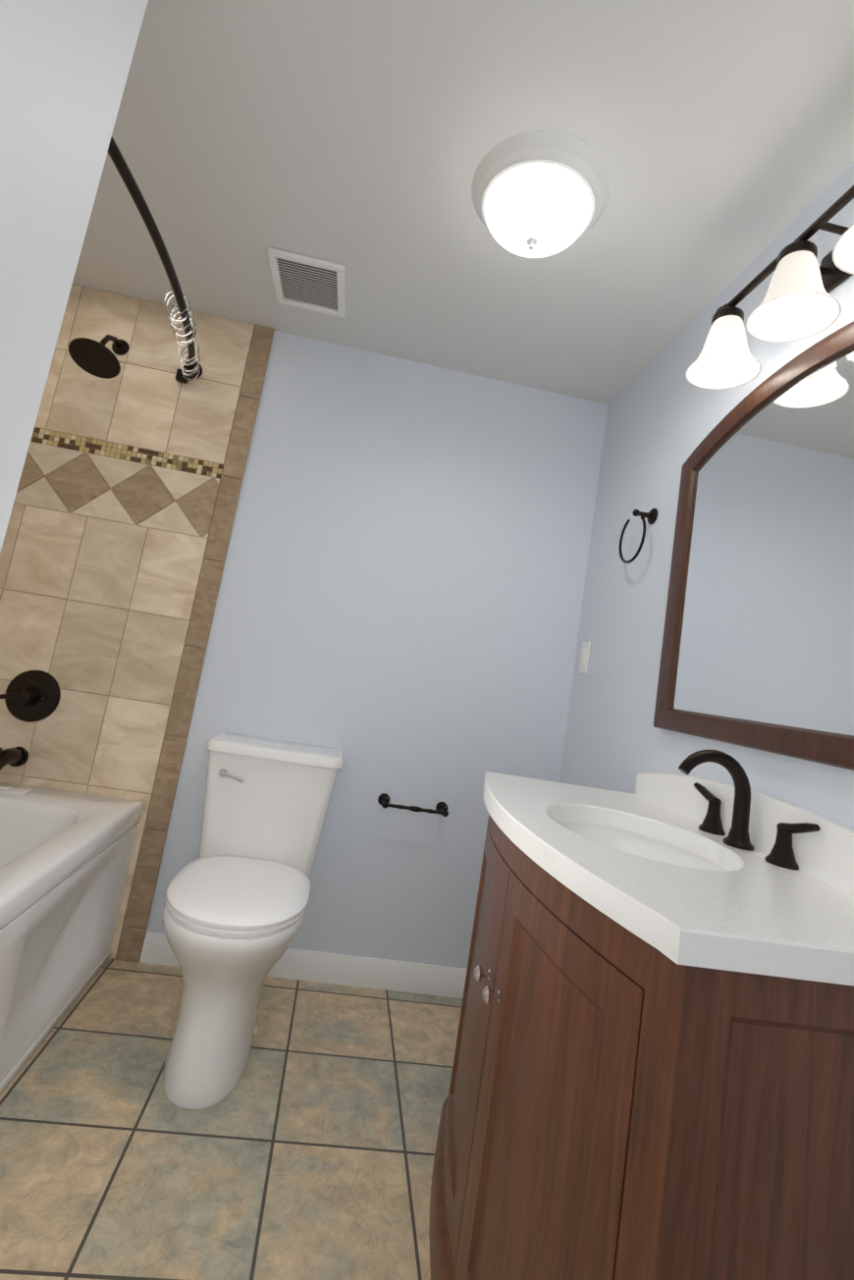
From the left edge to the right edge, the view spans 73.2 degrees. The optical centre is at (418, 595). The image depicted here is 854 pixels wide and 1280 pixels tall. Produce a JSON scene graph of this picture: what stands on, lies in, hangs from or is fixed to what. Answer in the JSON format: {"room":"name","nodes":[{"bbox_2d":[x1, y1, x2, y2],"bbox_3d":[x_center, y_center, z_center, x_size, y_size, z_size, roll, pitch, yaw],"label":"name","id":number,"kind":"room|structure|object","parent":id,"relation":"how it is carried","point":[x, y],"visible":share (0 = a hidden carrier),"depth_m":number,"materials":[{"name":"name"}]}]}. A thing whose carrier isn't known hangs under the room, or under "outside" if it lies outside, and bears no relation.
{"room":"bathroom","nodes":[
{"label":"bathroom","id":0,"kind":"room"},
{"bbox_2d":[0,0,148,552],"bbox_3d":[-0.941,-0.232,-0.152,1.205,2.310,1.410,10,-7,-6],"label":"wall block","id":1,"kind":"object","parent":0,"point":[65,65],"visible":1,"depth_m":0.58,"materials":[{"name":"white paint"}]},
{"bbox_2d":[0,958,462,1279],"bbox_3d":[-0.567,1.161,0.505,2.560,0.120,3.167,10,-7,-6],"label":"floor","id":2,"kind":"structure","parent":0,"point":[304,1148],"depth_m":1.28,"materials":[{"name":"tile"}]},
{"bbox_2d":[0,781,143,1095],"bbox_3d":[-1.311,0.794,1.165,0.857,0.524,1.499,10,-7,-6],"label":"bathtub","id":3,"kind":"object","parent":2,"relation":"on","point":[65,858],"visible":1,"depth_m":1.57,"materials":[{"name":"white ceramic"}]},
{"bbox_2d":[162,732,344,1109],"bbox_3d":[-0.510,0.864,1.689,0.445,0.786,0.654,10,-7,-6],"label":"toilet","id":4,"kind":"object","parent":2,"relation":"on","point":[236,902],"visible":1,"depth_m":1.54,"materials":[{"name":"white ceramic"}]},
{"bbox_2d":[428,748,853,1279],"bbox_3d":[0.358,0.792,1.060,0.523,1.049,0.916,10,-7,-6],"label":"bathroom vanity","id":5,"kind":"object","parent":2,"relation":"on","point":[652,1078],"visible":1,"depth_m":0.74,"materials":[{"name":"brown wood"}]},
{"bbox_2d":[482,770,853,1008],"bbox_3d":[0.412,0.490,1.101,0.517,0.290,0.916,10,-7,-6],"label":"countertop","id":6,"kind":"structure","parent":5,"relation":"on","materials":[{"name":"white stone"}]},
{"bbox_2d":[677,748,820,870],"bbox_3d":[0.590,0.393,1.128,0.177,0.176,0.339,10,-7,-6],"label":"faucet","id":7,"kind":"object","parent":6,"relation":"on","point":[756,830],"depth_m":1.11,"materials":[{"name":"black metal"}]},
{"bbox_2d":[145,330,607,968],"bbox_3d":[-0.550,0.141,2.166,2.560,2.310,0.120,10,-7,-6],"label":"wall","id":8,"kind":"structure","parent":0,"point":[397,613],"depth_m":2.17,"materials":[{"name":"blue paint"}]},
{"bbox_2d":[0,284,274,961],"bbox_3d":[-1.212,0.013,2.032,0.951,2.310,0.014,10,-7,-6],"label":"tile surround","id":9,"kind":"object","parent":8,"relation":"attached to","point":[114,550],"visible":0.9,"depth_m":2.06,"materials":[{"name":"beige tile"}]},
{"bbox_2d":[0,670,60,770],"bbox_3d":[-1.331,0.412,1.881,0.186,0.336,0.172,10,-7,-6],"label":"tub faucet","id":10,"kind":"object","parent":9,"relation":"attached to","point":[30,696],"visible":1,"depth_m":1.96,"materials":[{"name":"black metal"}]},
{"bbox_2d":[68,334,129,378],"bbox_3d":[-1.095,-0.869,2.013,0.164,0.203,0.250,10,-7,-6],"label":"shower head","id":11,"kind":"object","parent":9,"relation":"attached to","point":[94,358],"visible":1,"depth_m":1.96},
{"bbox_2d":[107,136,202,383],"bbox_3d":[-0.726,-0.910,1.427,0.166,0.104,1.509,10,-7,-6],"label":"shower curtain rod","id":12,"kind":"object","parent":9,"relation":"attached to","point":[190,369],"visible":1,"depth_m":1.67,"materials":[{"name":"black metal"}]},
{"bbox_2d":[139,931,466,998],"bbox_3d":[-0.257,1.303,2.003,1.367,0.092,0.013,10,-7,-6],"label":"baseboard","id":13,"kind":"structure","parent":8,"relation":"attached to","point":[357,971],"depth_m":1.98,"materials":[{"name":"white paint"}]},
{"bbox_2d":[377,793,448,816],"bbox_3d":[-0.013,0.752,2.055,0.259,0.046,0.090,10,-7,-6],"label":"toilet paper holder","id":14,"kind":"object","parent":8,"relation":"attached to","point":[442,808],"visible":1,"depth_m":2.02,"materials":[{"name":"black metal"}]},
{"bbox_2d":[72,0,853,404],"bbox_3d":[-0.168,-1.216,0.820,2.560,0.120,3.167,10,-7,-6],"label":"ceiling","id":15,"kind":"structure","parent":0,"point":[359,139],"depth_m":1.36,"materials":[{"name":"white paint"}]},
{"bbox_2d":[267,247,345,318],"bbox_3d":[-0.362,-1.034,1.913,0.240,0.014,0.265,10,-7,-6],"label":"ceiling vent","id":16,"kind":"object","parent":15,"relation":"in","point":[304,282],"visible":0.98,"depth_m":1.90,"materials":[{"name":"white plastic"}]},
{"bbox_2d":[471,129,610,258],"bbox_3d":[0.287,-0.920,1.411,0.338,0.154,0.338,10,-7,-6],"label":"dome light fixture","id":17,"kind":"object","parent":15,"relation":"attached to","point":[537,193],"visible":1,"depth_m":1.33,"materials":[{"name":"white glass"}]},
{"bbox_2d":[559,161,853,829],"bbox_3d":[0.834,0.182,0.724,0.120,2.310,3.047,10,-7,-6],"label":"wall","id":18,"kind":"structure","parent":0,"point":[665,417],"depth_m":1.77,"materials":[{"name":"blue paint"}]},
{"bbox_2d":[578,641,590,673],"bbox_3d":[0.615,0.229,2.138,0.012,0.116,0.072,10,-7,-6],"label":"switch plate","id":19,"kind":"object","parent":18,"relation":"attached to","point":[584,657],"visible":1,"depth_m":2.12,"materials":[{"name":"white plastic"}]},
{"bbox_2d":[618,507,657,563],"bbox_3d":[0.692,-0.190,1.834,0.070,0.180,0.165,10,-7,-6],"label":"towel ring","id":20,"kind":"object","parent":18,"relation":"attached to","point":[651,515],"visible":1,"depth_m":1.80,"materials":[{"name":"black metal"}]},
{"bbox_2d":[653,320,853,770],"bbox_3d":[0.764,-0.108,1.172,0.028,0.848,0.880,10,-7,-6],"label":"arched mirror","id":21,"kind":"object","parent":18,"relation":"attached to","point":[764,655],"visible":0.94,"depth_m":1.22,"materials":[{"name":"brown wood"}]},
{"bbox_2d":[685,184,853,389],"bbox_3d":[0.776,-0.646,1.151,0.202,0.212,0.584,10,-7,-6],"label":"sconce","id":22,"kind":"object","parent":18,"relation":"attached to","point":[799,302],"visible":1,"depth_m":1.18,"materials":[{"name":"white glass"}]}
]}

